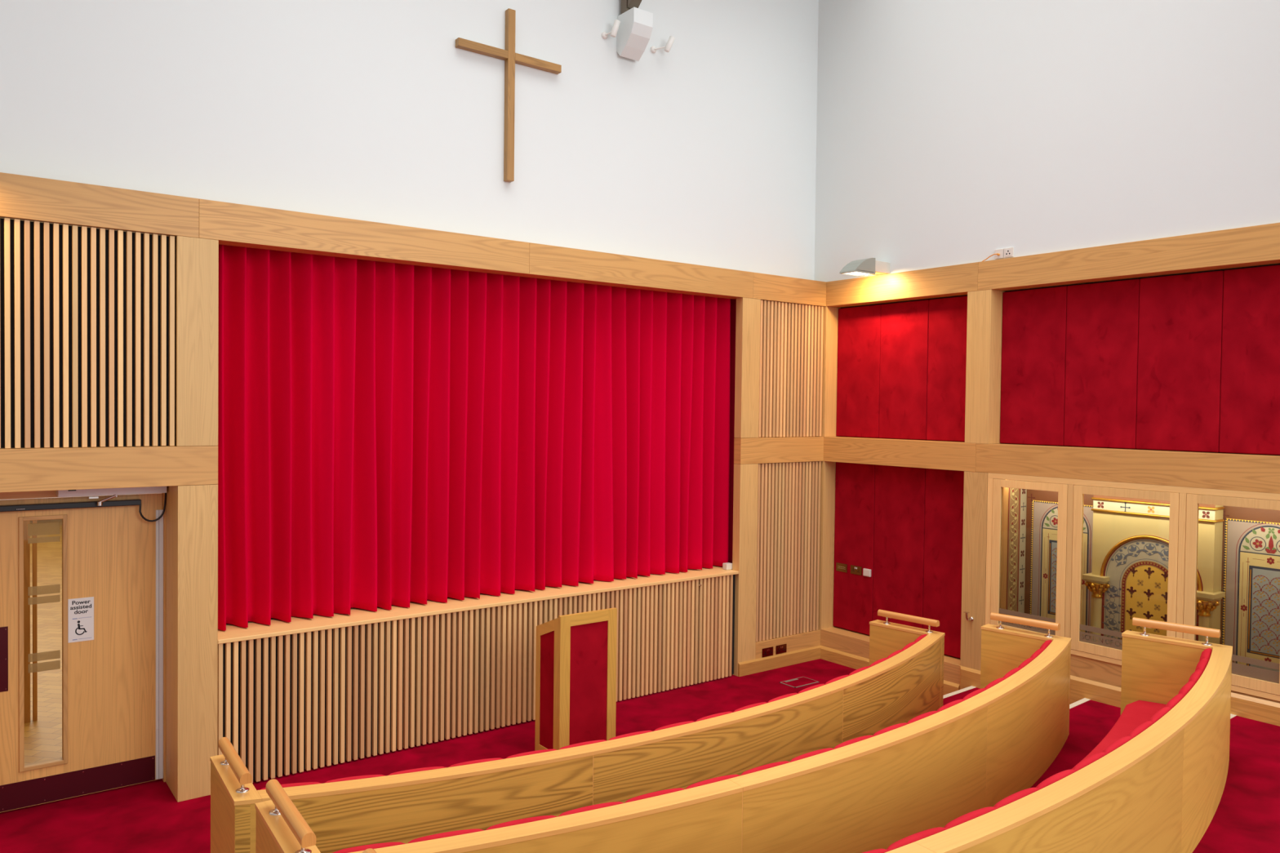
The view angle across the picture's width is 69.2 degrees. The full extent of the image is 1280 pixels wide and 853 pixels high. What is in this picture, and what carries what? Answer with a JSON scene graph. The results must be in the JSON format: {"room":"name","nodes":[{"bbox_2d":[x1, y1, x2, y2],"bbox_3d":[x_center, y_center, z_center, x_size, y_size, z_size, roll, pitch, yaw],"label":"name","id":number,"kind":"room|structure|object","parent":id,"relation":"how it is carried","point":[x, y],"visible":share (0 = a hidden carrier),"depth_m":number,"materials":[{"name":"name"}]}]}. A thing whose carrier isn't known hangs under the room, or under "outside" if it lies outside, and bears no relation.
{"room":"house of worship","nodes":[
{"label":"house of worship","id":0,"kind":"room"},
{"bbox_2d":[0,0,818,279],"bbox_3d":[-2.010,-3.434,7.291,10.400,4.100,0.250,0,2,-37],"label":"wall","id":1,"kind":"structure","parent":0,"point":[702,151],"depth_m":7.49,"materials":[{"name":"white paint"}]},
{"bbox_2d":[0,172,199,237],"bbox_3d":[-4.533,-1.394,5.166,3.796,0.262,0.190,0,2,-37],"label":"beam","id":2,"kind":"structure","parent":1,"relation":"attached to","point":[32,198],"depth_m":5.87,"materials":[{"name":"brown wood"}]},
{"bbox_2d":[198,198,529,275],"bbox_3d":[-1.999,-1.405,7.074,2.546,0.262,0.190,0,2,-37],"label":"beam","id":3,"kind":"structure","parent":1,"relation":"attached to","point":[230,224],"depth_m":6.89,"materials":[{"name":"brown wood"}]},
{"bbox_2d":[455,8,561,182],"bbox_3d":[-1.095,-2.780,7.805,0.975,1.425,0.062,0,2,-37],"label":"wall cross","id":4,"kind":"object","parent":1,"relation":"attached to","point":[508,55],"visible":1,"depth_m":7.78,"materials":[{"name":"brown wood"}]},
{"bbox_2d":[601,19,620,39],"bbox_3d":[-0.259,-3.583,8.372,0.173,0.154,0.062,1,1,21],"label":"spotlight","id":5,"kind":"object","parent":1,"relation":"attached to","point":[616,24],"visible":1,"depth_m":8.34,"materials":[{"name":"white paint"}]},
{"bbox_2d":[617,7,653,61],"bbox_3d":[-0.047,-3.559,8.446,0.215,0.373,0.260,0,2,-37],"label":"loudspeaker","id":6,"kind":"object","parent":1,"relation":"attached to","point":[636,25],"visible":1,"depth_m":8.39,"materials":[{"name":"white paint"}]},
{"bbox_2d":[518,242,753,299],"bbox_3d":[0.049,-1.415,8.616,2.580,0.262,0.190,0,2,-37],"label":"beam","id":7,"kind":"structure","parent":1,"relation":"attached to","point":[549,262],"depth_m":8.44,"materials":[{"name":"brown wood"}]},
{"bbox_2d":[650,35,675,53],"bbox_3d":[0.214,-3.591,8.723,0.231,0.156,0.058,1,1,2],"label":"spotlight","id":8,"kind":"object","parent":1,"relation":"attached to","point":[667,48],"visible":1,"depth_m":8.71,"materials":[{"name":"white paint"}]},
{"bbox_2d":[752,272,826,306],"bbox_3d":[1.586,-1.422,9.773,1.264,0.262,0.190,0,2,-37],"label":"beam","id":9,"kind":"structure","parent":1,"relation":"attached to","point":[770,287],"depth_m":9.63,"materials":[{"name":"brown wood"}]},
{"bbox_3d":[-1.113,0.035,8.117,5.400,2.950,0.480,0,2,-37],"label":"recess","id":10,"kind":"structure","parent":1,"relation":"attached to","visible":0},
{"bbox_2d":[217,244,736,631],"bbox_3d":[-1.091,0.042,8.096,5.139,2.802,0.289,0,2,-37],"label":"stage curtain","id":11,"kind":"object","parent":10,"relation":"hanging from","point":[389,433],"visible":0.91,"depth_m":7.70,"materials":[{"name":"red fabric"}]},
{"bbox_2d":[0,519,856,852],"bbox_3d":[-8.842,2.279,16.816,10.900,0.101,28.200,0,2,-37],"label":"floor","id":12,"kind":"structure","parent":0,"point":[147,817],"depth_m":7.12,"materials":[{"name":"red carpet"}]},
{"bbox_2d":[23,520,37,723],"bbox_3d":[-5.112,1.170,7.758,0.120,2.600,0.100,0,2,-37],"label":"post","id":13,"kind":"object","parent":12,"relation":"on","point":[26,546],"visible":0.44,"depth_m":7.73,"materials":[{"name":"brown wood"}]},
{"bbox_2d":[165,484,217,802],"bbox_3d":[-3.122,1.457,6.461,0.250,2.131,0.419,0,2,-37],"label":"column","id":14,"kind":"structure","parent":12,"relation":"on","point":[192,510],"depth_m":6.30,"materials":[{"name":"brown wood"}]},
{"bbox_2d":[217,574,735,782],"bbox_3d":[-0.989,1.997,7.855,4.896,1.019,0.068,0,2,-37],"label":"slatted panel","id":15,"kind":"object","parent":12,"relation":"on","point":[297,702],"visible":0.84,"depth_m":7.33,"materials":[{"name":"brown wood"}]},
{"bbox_2d":[217,565,738,644],"bbox_3d":[-1.121,1.465,8.055,4.864,0.029,0.560,0,2,-37],"label":"sill","id":16,"kind":"structure","parent":15,"relation":"on","point":[357,616],"depth_m":7.50,"materials":[{"name":"brown wood"}]},
{"bbox_2d":[722,562,732,569],"bbox_3d":[0.885,1.413,9.386,0.080,0.063,0.065,0,2,-37],"label":"junction box","id":17,"kind":"object","parent":16,"relation":"on","point":[727,566],"visible":1,"depth_m":9.36,"materials":[{"name":"white plastic"}]},
{"bbox_2d":[534,608,617,751],"bbox_3d":[-0.493,1.969,7.159,0.513,1.139,0.350,0,2,-37],"label":"lectern","id":18,"kind":"object","parent":12,"relation":"on","point":[575,654],"visible":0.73,"depth_m":7.02,"materials":[{"name":"red fabric"}]},
{"bbox_2d":[209,609,945,852],"bbox_3d":[0.290,2.085,5.977,5.520,0.978,1.230,0,2,-37],"label":"pew","id":19,"kind":"object","parent":12,"relation":"on","point":[903,681],"visible":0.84,"depth_m":4.96,"materials":[{"name":"brown wood"}]},
{"bbox_2d":[732,463,758,676],"bbox_3d":[1.060,1.442,9.409,0.245,2.131,0.099,0,2,-37],"label":"column","id":20,"kind":"structure","parent":12,"relation":"on","point":[745,476],"depth_m":9.35,"materials":[{"name":"brown wood"}]},
{"bbox_2d":[733,436,823,464],"bbox_3d":[1.521,0.242,9.719,1.364,0.262,0.100,0,2,-37],"label":"rail","id":21,"kind":"object","parent":20,"relation":"on","point":[780,449],"visible":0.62,"depth_m":9.58,"materials":[{"name":"brown wood"}]},
{"bbox_2d":[733,297,760,437],"bbox_3d":[1.084,-0.587,9.365,0.245,1.398,0.099,0,2,-37],"label":"column","id":22,"kind":"structure","parent":21,"relation":"on","point":[748,309],"depth_m":9.31,"materials":[{"name":"brown wood"}]},
{"bbox_2d":[758,299,823,437],"bbox_3d":[1.572,-0.588,9.717,1.004,1.394,0.050,0,2,-37],"label":"slatted panel","id":23,"kind":"object","parent":21,"relation":"on","point":[791,371],"visible":1,"depth_m":9.69,"materials":[{"name":"brown wood"}]},
{"bbox_2d":[737,645,821,676],"bbox_3d":[1.474,2.439,9.673,1.212,0.137,0.024,0,2,-37],"label":"skirting board","id":24,"kind":"object","parent":12,"relation":"on","point":[776,661],"visible":1,"depth_m":9.63,"materials":[{"name":"brown wood"}]},
{"bbox_2d":[755,630,820,659],"bbox_3d":[1.540,2.356,9.787,0.967,0.300,0.078,0,2,-37],"label":"board","id":25,"kind":"object","parent":12,"relation":"on","point":[812,638],"visible":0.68,"depth_m":9.80,"materials":[{"name":"brown wood"}]},
{"bbox_2d":[761,646,773,657],"bbox_3d":[1.316,2.324,9.560,0.157,0.090,0.012,0,2,-37],"label":"wall socket","id":26,"kind":"object","parent":25,"relation":"attached to","point":[768,651],"visible":1,"depth_m":9.55,"materials":[{"name":"brown metal"}]},
{"bbox_2d":[775,644,786,654],"bbox_3d":[1.474,2.321,9.679,0.154,0.090,0.012,0,2,-37],"label":"wall socket","id":27,"kind":"object","parent":25,"relation":"attached to","point":[780,649],"visible":1,"depth_m":9.67,"materials":[{"name":"brown metal"}]},
{"bbox_2d":[755,461,821,642],"bbox_3d":[1.549,1.291,9.758,1.004,1.827,0.050,0,2,-37],"label":"slatted panel","id":28,"kind":"object","parent":25,"relation":"on","point":[788,494],"visible":1,"depth_m":9.73,"materials":[{"name":"brown wood"}]},
{"bbox_2d":[779,676,819,688],"bbox_3d":[1.570,2.518,9.140,0.340,0.005,0.215,0,2,-37],"label":"floor hatch","id":29,"kind":"object","parent":12,"relation":"on","point":[802,681],"visible":1,"depth_m":9.13,"materials":[{"name":"grey metal"}]},
{"bbox_2d":[817,461,835,630],"bbox_3d":[2.020,1.438,10.136,0.224,2.132,0.132,0,2,-37],"label":"post","id":30,"kind":"object","parent":12,"relation":"on","point":[828,468],"visible":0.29,"depth_m":10.05,"materials":[{"name":"brown wood"}]},
{"bbox_2d":[820,645,959,695],"bbox_3d":[2.459,2.458,9.352,0.024,0.137,1.722,0,2,-37],"label":"skirting board","id":31,"kind":"object","parent":12,"relation":"on","point":[836,656],"visible":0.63,"depth_m":9.69,"materials":[{"name":"brown wood"}]},
{"bbox_2d":[820,626,960,684],"bbox_3d":[2.559,2.369,9.425,0.224,0.313,1.722,0,2,-37],"label":"rail","id":32,"kind":"object","parent":12,"relation":"on","point":[855,643],"visible":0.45,"depth_m":9.70,"materials":[{"name":"brown wood"}]},
{"bbox_2d":[833,462,875,635],"bbox_3d":[2.294,1.288,9.919,0.047,1.796,0.533,0,2,-37],"label":"panel","id":33,"kind":"object","parent":32,"relation":"on","point":[855,483],"visible":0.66,"depth_m":9.90,"materials":[{"name":"red fabric"}]},
{"bbox_2d":[835,562,847,573],"bbox_3d":[2.179,1.524,10.029,0.007,0.089,0.150,0,2,-37],"label":"wall plate","id":34,"kind":"object","parent":33,"relation":"attached to","point":[839,566],"visible":1,"depth_m":10.03,"materials":[{"name":"gold metal"}]},
{"bbox_2d":[850,564,862,575],"bbox_3d":[2.296,1.528,9.870,0.010,0.091,0.151,0,2,-37],"label":"wall socket","id":35,"kind":"object","parent":33,"relation":"attached to","point":[855,570],"visible":1,"depth_m":9.87,"materials":[{"name":"gold metal"}]},
{"bbox_2d":[862,568,871,577],"bbox_3d":[2.383,1.534,9.741,0.027,0.079,0.095,0,2,-37],"label":"switch","id":36,"kind":"object","parent":33,"relation":"attached to","point":[866,572],"visible":1,"depth_m":9.73,"materials":[{"name":"white plastic"}]},
{"bbox_2d":[872,464,925,628],"bbox_3d":[2.641,1.303,9.458,0.047,1.796,0.618,0,2,-37],"label":"panel","id":37,"kind":"object","parent":32,"relation":"on","point":[900,491],"visible":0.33,"depth_m":9.43,"materials":[{"name":"red fabric"}]},
{"bbox_2d":[922,468,964,658],"bbox_3d":[2.994,1.317,8.989,0.047,1.796,0.552,0,2,-37],"label":"panel","id":38,"kind":"object","parent":32,"relation":"on","point":[944,489],"visible":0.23,"depth_m":9.00,"materials":[{"name":"red fabric"}]},
{"bbox_2d":[960,471,987,671],"bbox_3d":[3.161,1.484,8.621,0.224,2.132,0.243,0,2,-37],"label":"column","id":39,"kind":"structure","parent":12,"relation":"on","point":[975,483],"depth_m":8.55,"materials":[{"name":"brown wood"}]},
{"bbox_2d":[964,611,973,621],"bbox_3d":[3.026,1.754,8.552,0.075,0.089,0.056,0,2,-37],"label":"bracket","id":40,"kind":"object","parent":39,"relation":"attached to","point":[971,619],"visible":1,"depth_m":8.54,"materials":[{"name":"metal"}]},
{"bbox_2d":[942,687,979,706],"bbox_3d":[1.416,2.634,2.445,10.000,0.260,7.692,0,2,-37],"label":"floor","id":41,"kind":"structure","parent":0,"point":[961,695],"depth_m":8.23,"materials":[{"name":"red carpet"}]},
{"bbox_2d":[254,612,1071,852],"bbox_3d":[0.910,1.949,5.146,5.631,0.981,1.209,0,2,-37],"label":"pew","id":42,"kind":"object","parent":41,"relation":"on","point":[989,745],"visible":1,"depth_m":4.51,"materials":[{"name":"brown wood"}]},
{"bbox_2d":[942,685,975,698],"bbox_3d":[2.645,2.408,8.177,1.142,0.033,0.050,0,2,-40],"label":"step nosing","id":43,"kind":"structure","parent":41,"relation":"on","point":[971,686],"depth_m":8.36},
{"bbox_2d":[960,665,980,689],"bbox_3d":[3.292,2.402,8.245,0.024,0.316,1.046,0,2,-37],"label":"skirting board","id":44,"kind":"object","parent":41,"relation":"on","point":[969,677],"visible":0.23,"depth_m":8.57,"materials":[{"name":"brown wood"}]},
{"bbox_2d":[813,0,1279,281],"bbox_3d":[5.064,-3.327,6.235,0.370,4.100,10.450,0,2,-37],"label":"wall","id":45,"kind":"structure","parent":0,"point":[949,132],"depth_m":8.07,"materials":[{"name":"white paint"}]},
{"bbox_2d":[839,257,889,276],"bbox_3d":[2.244,-1.586,9.230,0.545,0.162,0.196,0,2,-37],"label":"wall lamp","id":46,"kind":"object","parent":45,"relation":"attached to","point":[869,266],"visible":1,"depth_m":9.15,"materials":[{"name":"grey metal"}]},
{"bbox_2d":[847,271,869,275],"bbox_3d":[2.147,-1.516,9.159,0.245,0.006,0.172,0,2,-37],"label":"diffuser","id":47,"kind":"object","parent":46,"relation":"attached to","point":[848,273],"depth_m":9.18,"materials":[{"name":"white plastic"}]},
{"bbox_2d":[826,262,977,307],"bbox_3d":[2.636,-1.399,9.302,0.226,0.262,1.826,0,2,-37],"label":"beam","id":48,"kind":"structure","parent":45,"relation":"attached to","point":[957,280],"depth_m":9.16,"materials":[{"name":"brown wood"}]},
{"bbox_2d":[982,247,1013,261],"bbox_3d":[3.216,-1.548,8.361,0.038,0.096,0.303,0,2,-37],"label":"wall socket","id":49,"kind":"object","parent":45,"relation":"attached to","point":[1006,252],"visible":1,"depth_m":8.32,"materials":[{"name":"white plastic"}]},
{"bbox_2d":[995,248,1004,258],"bbox_3d":[3.234,-1.554,8.356,0.014,0.084,0.083,0,2,-37],"label":"outlet","id":50,"kind":"object","parent":49,"relation":"attached to","point":[999,253],"depth_m":8.34,"materials":[{"name":"white plastic"}]},
{"bbox_2d":[1004,247,1013,257],"bbox_3d":[3.288,-1.552,8.281,0.018,0.084,0.089,0,2,-37],"label":"outlet","id":51,"kind":"object","parent":49,"relation":"attached to","point":[1008,252],"depth_m":8.27,"materials":[{"name":"white plastic"}]},
{"bbox_2d":[838,263,1279,455],"bbox_3d":[3.708,-0.528,8.086,0.019,1.601,5.300,0,2,-37],"label":"board","id":52,"kind":"object","parent":45,"relation":"attached to","point":[1277,264],"visible":0.03,"depth_m":7.85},
{"bbox_2d":[835,304,881,437],"bbox_3d":[2.328,-0.580,9.862,0.047,1.383,0.573,0,2,-37],"label":"panel","id":53,"kind":"object","parent":52,"relation":"attached to","point":[859,331],"visible":1,"depth_m":9.83,"materials":[{"name":"red fabric"}]},
{"bbox_2d":[879,299,928,439],"bbox_3d":[2.677,-0.566,9.399,0.047,1.383,0.582,0,2,-37],"label":"panel","id":54,"kind":"object","parent":52,"relation":"attached to","point":[904,326],"visible":1,"depth_m":9.37,"materials":[{"name":"red fabric"}]},
{"bbox_2d":[926,295,967,441],"bbox_3d":[3.018,-0.552,8.947,0.047,1.383,0.548,0,2,-37],"label":"panel","id":55,"kind":"object","parent":52,"relation":"attached to","point":[948,317],"visible":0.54,"depth_m":8.98,"materials":[{"name":"red fabric"}]},
{"bbox_2d":[1000,285,1066,445],"bbox_3d":[3.513,-0.532,8.289,0.047,1.383,0.607,0,2,-37],"label":"panel","id":56,"kind":"object","parent":52,"relation":"attached to","point":[1033,335],"visible":1,"depth_m":8.26,"materials":[{"name":"red fabric"}]},
{"bbox_2d":[1063,279,1139,448],"bbox_3d":[3.879,-0.517,7.803,0.047,1.383,0.606,0,2,-37],"label":"panel","id":57,"kind":"object","parent":52,"relation":"attached to","point":[1102,322],"visible":1,"depth_m":7.77,"materials":[{"name":"red fabric"}]},
{"bbox_2d":[1136,270,1223,452],"bbox_3d":[4.247,-0.502,7.314,0.047,1.383,0.615,0,2,-37],"label":"panel","id":58,"kind":"object","parent":52,"relation":"attached to","point":[1180,317],"visible":1,"depth_m":7.28,"materials":[{"name":"red fabric"}]},
{"bbox_2d":[1219,264,1279,454],"bbox_3d":[4.613,-0.487,6.828,0.047,1.383,0.598,0,2,-37],"label":"panel","id":59,"kind":"object","parent":52,"relation":"attached to","point":[1250,420],"visible":1,"depth_m":6.89,"materials":[{"name":"red fabric"}]},
{"bbox_2d":[977,222,1279,291],"bbox_3d":[3.959,-1.345,7.544,0.226,0.262,2.572,0,2,-37],"label":"beam","id":60,"kind":"structure","parent":45,"relation":"attached to","point":[1256,245],"depth_m":7.37,"materials":[{"name":"brown wood"}]},
{"bbox_2d":[1031,700,1120,787],"bbox_3d":[1.735,2.496,2.021,10.000,0.282,6.637,0,2,-37],"label":"floor","id":61,"kind":"structure","parent":0,"point":[1091,722],"depth_m":6.89,"materials":[{"name":"red carpet"}]},
{"bbox_2d":[362,617,1232,852],"bbox_3d":[1.568,1.813,4.255,5.704,0.982,1.103,0,2,-39],"label":"pew","id":62,"kind":"object","parent":61,"relation":"on","point":[1156,781],"visible":0.99,"depth_m":4.28,"materials":[{"name":"brown wood"}]},
{"bbox_2d":[1069,697,1090,709],"bbox_3d":[3.308,2.272,7.343,1.088,0.033,0.050,0,2,-41],"label":"step nosing","id":63,"kind":"structure","parent":61,"relation":"on","point":[1083,700],"depth_m":7.56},
{"bbox_2d":[1069,675,1120,707],"bbox_3d":[3.930,2.297,7.396,0.024,0.378,1.072,0,2,-37],"label":"skirting board","id":64,"kind":"object","parent":61,"relation":"on","point":[1081,688],"visible":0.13,"depth_m":7.64,"materials":[{"name":"brown wood"}]},
{"bbox_2d":[985,472,1279,703],"bbox_3d":[4.383,1.376,7.357,0.662,1.832,3.231,0,2,-37],"label":"window frame","id":65,"kind":"structure","parent":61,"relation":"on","point":[1100,662],"depth_m":7.64,"materials":[{"name":"brown wood"}]},
{"bbox_2d":[975,443,1279,493],"bbox_3d":[4.004,0.320,7.495,0.226,0.262,2.757,0,2,-37],"label":"wooden beam","id":66,"kind":"structure","parent":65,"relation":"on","point":[1220,471],"depth_m":7.37,"materials":[{"name":"brown wood"}]},
{"bbox_2d":[964,289,1004,444],"bbox_3d":[3.185,-0.545,8.577,0.224,1.399,0.243,0,2,-37],"label":"column","id":67,"kind":"structure","parent":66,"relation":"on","point":[984,308],"depth_m":8.49,"materials":[{"name":"brown wood"}]},
{"bbox_2d":[1006,480,1279,671],"bbox_3d":[4.180,1.264,7.602,0.330,1.539,2.358,0,2,-37],"label":"painted reredos","id":68,"kind":"object","parent":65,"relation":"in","point":[1126,540],"visible":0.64,"depth_m":7.61,"materials":[{"name":"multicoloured paint"}]},
{"bbox_2d":[1192,715,1279,852],"bbox_3d":[2.061,2.346,1.587,10.000,0.285,5.559,0,2,-37],"label":"floor","id":69,"kind":"structure","parent":0,"point":[1246,819],"depth_m":5.37,"materials":[{"name":"red carpet"}]},
{"bbox_2d":[1230,692,1279,726],"bbox_3d":[5.987,2.209,4.665,0.024,0.363,5.760,0,2,-37],"label":"skirting board","id":70,"kind":"object","parent":69,"relation":"on","point":[1243,706],"depth_m":6.70,"materials":[{"name":"brown wood"}]},
{"bbox_3d":[1.003,-5.458,3.111,10.600,0.200,10.450,0,2,-37],"label":"ceiling","id":71,"kind":"structure","parent":0,"visible":0},
{"bbox_2d":[621,0,641,13],"bbox_3d":[0.470,-4.559,7.690,0.114,1.810,1.960,0,2,-37],"label":"roof truss","id":72,"kind":"object","parent":71,"relation":"attached to","point":[626,5],"visible":0.43,"depth_m":8.39,"materials":[{"name":"brown metal"}]},
{"bbox_3d":[-1.998,-1.291,-1.524,0.200,8.000,14.450,0,2,-37],"label":"wall","id":73,"kind":"structure","parent":0,"visible":0},
{"bbox_2d":[0,445,217,492],"bbox_3d":[-4.573,0.266,5.331,3.919,0.262,0.420,0,2,-37],"label":"beam","id":74,"kind":"structure","parent":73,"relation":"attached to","point":[32,468],"depth_m":5.94,"materials":[{"name":"brown wood"}]},
{"bbox_2d":[0,217,175,448],"bbox_3d":[-3.545,-0.565,5.863,1.155,1.394,0.050,0,2,-37],"label":"slatted panel","id":75,"kind":"object","parent":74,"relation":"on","point":[87,315],"visible":1,"depth_m":5.87,"materials":[{"name":"brown wood"}]},
{"bbox_2d":[175,235,218,446],"bbox_3d":[-3.028,-0.570,6.319,0.256,1.398,0.179,0,2,-37],"label":"column","id":76,"kind":"structure","parent":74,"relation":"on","point":[197,260],"depth_m":6.24,"materials":[{"name":"brown wood"}]},
{"bbox_3d":[2.693,1.360,9.446,0.019,2.133,2.000,0,2,-37],"label":"board","id":77,"kind":"object","parent":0,"visible":0},
{"bbox_2d":[823,436,976,471],"bbox_3d":[2.620,0.264,9.332,0.226,0.262,1.841,0,2,-37],"label":"wooden beam","id":78,"kind":"structure","parent":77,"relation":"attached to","point":[923,454],"depth_m":9.18,"materials":[{"name":"brown wood"}]},
{"bbox_2d":[821,306,840,436],"bbox_3d":[2.044,-0.591,10.092,0.224,1.399,0.132,0,2,-37],"label":"post","id":79,"kind":"object","parent":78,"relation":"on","point":[830,326],"visible":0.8,"depth_m":10.01,"materials":[{"name":"brown wood"}]},
{"bbox_3d":[-10.824,0.750,17.030,6.200,2.900,25.600,0,2,-37],"label":"wall","id":80,"kind":"structure","parent":0,"visible":0},
{"bbox_2d":[0,490,165,813],"bbox_3d":[-3.821,1.448,6.260,1.150,2.140,0.102,0,2,-37],"label":"door","id":81,"kind":"structure","parent":80,"relation":"in","point":[113,683],"depth_m":6.32,"materials":[{"name":"brown wood"}]},
{"bbox_2d":[67,596,93,643],"bbox_3d":[-3.777,1.306,6.273,0.150,0.294,0.004,0,2,-37],"label":"door sign","id":82,"kind":"object","parent":81,"relation":"attached to","point":[80,611],"visible":1,"depth_m":6.27,"materials":[{"name":"white paint"}]},
{"bbox_2d":[0,486,167,521],"bbox_3d":[-3.733,0.530,6.182,1.053,0.274,0.160,0,2,-37],"label":"operator","id":83,"kind":"object","parent":81,"relation":"attached to","point":[105,502],"visible":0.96,"depth_m":6.22,"materials":[{"name":"silver metal"}]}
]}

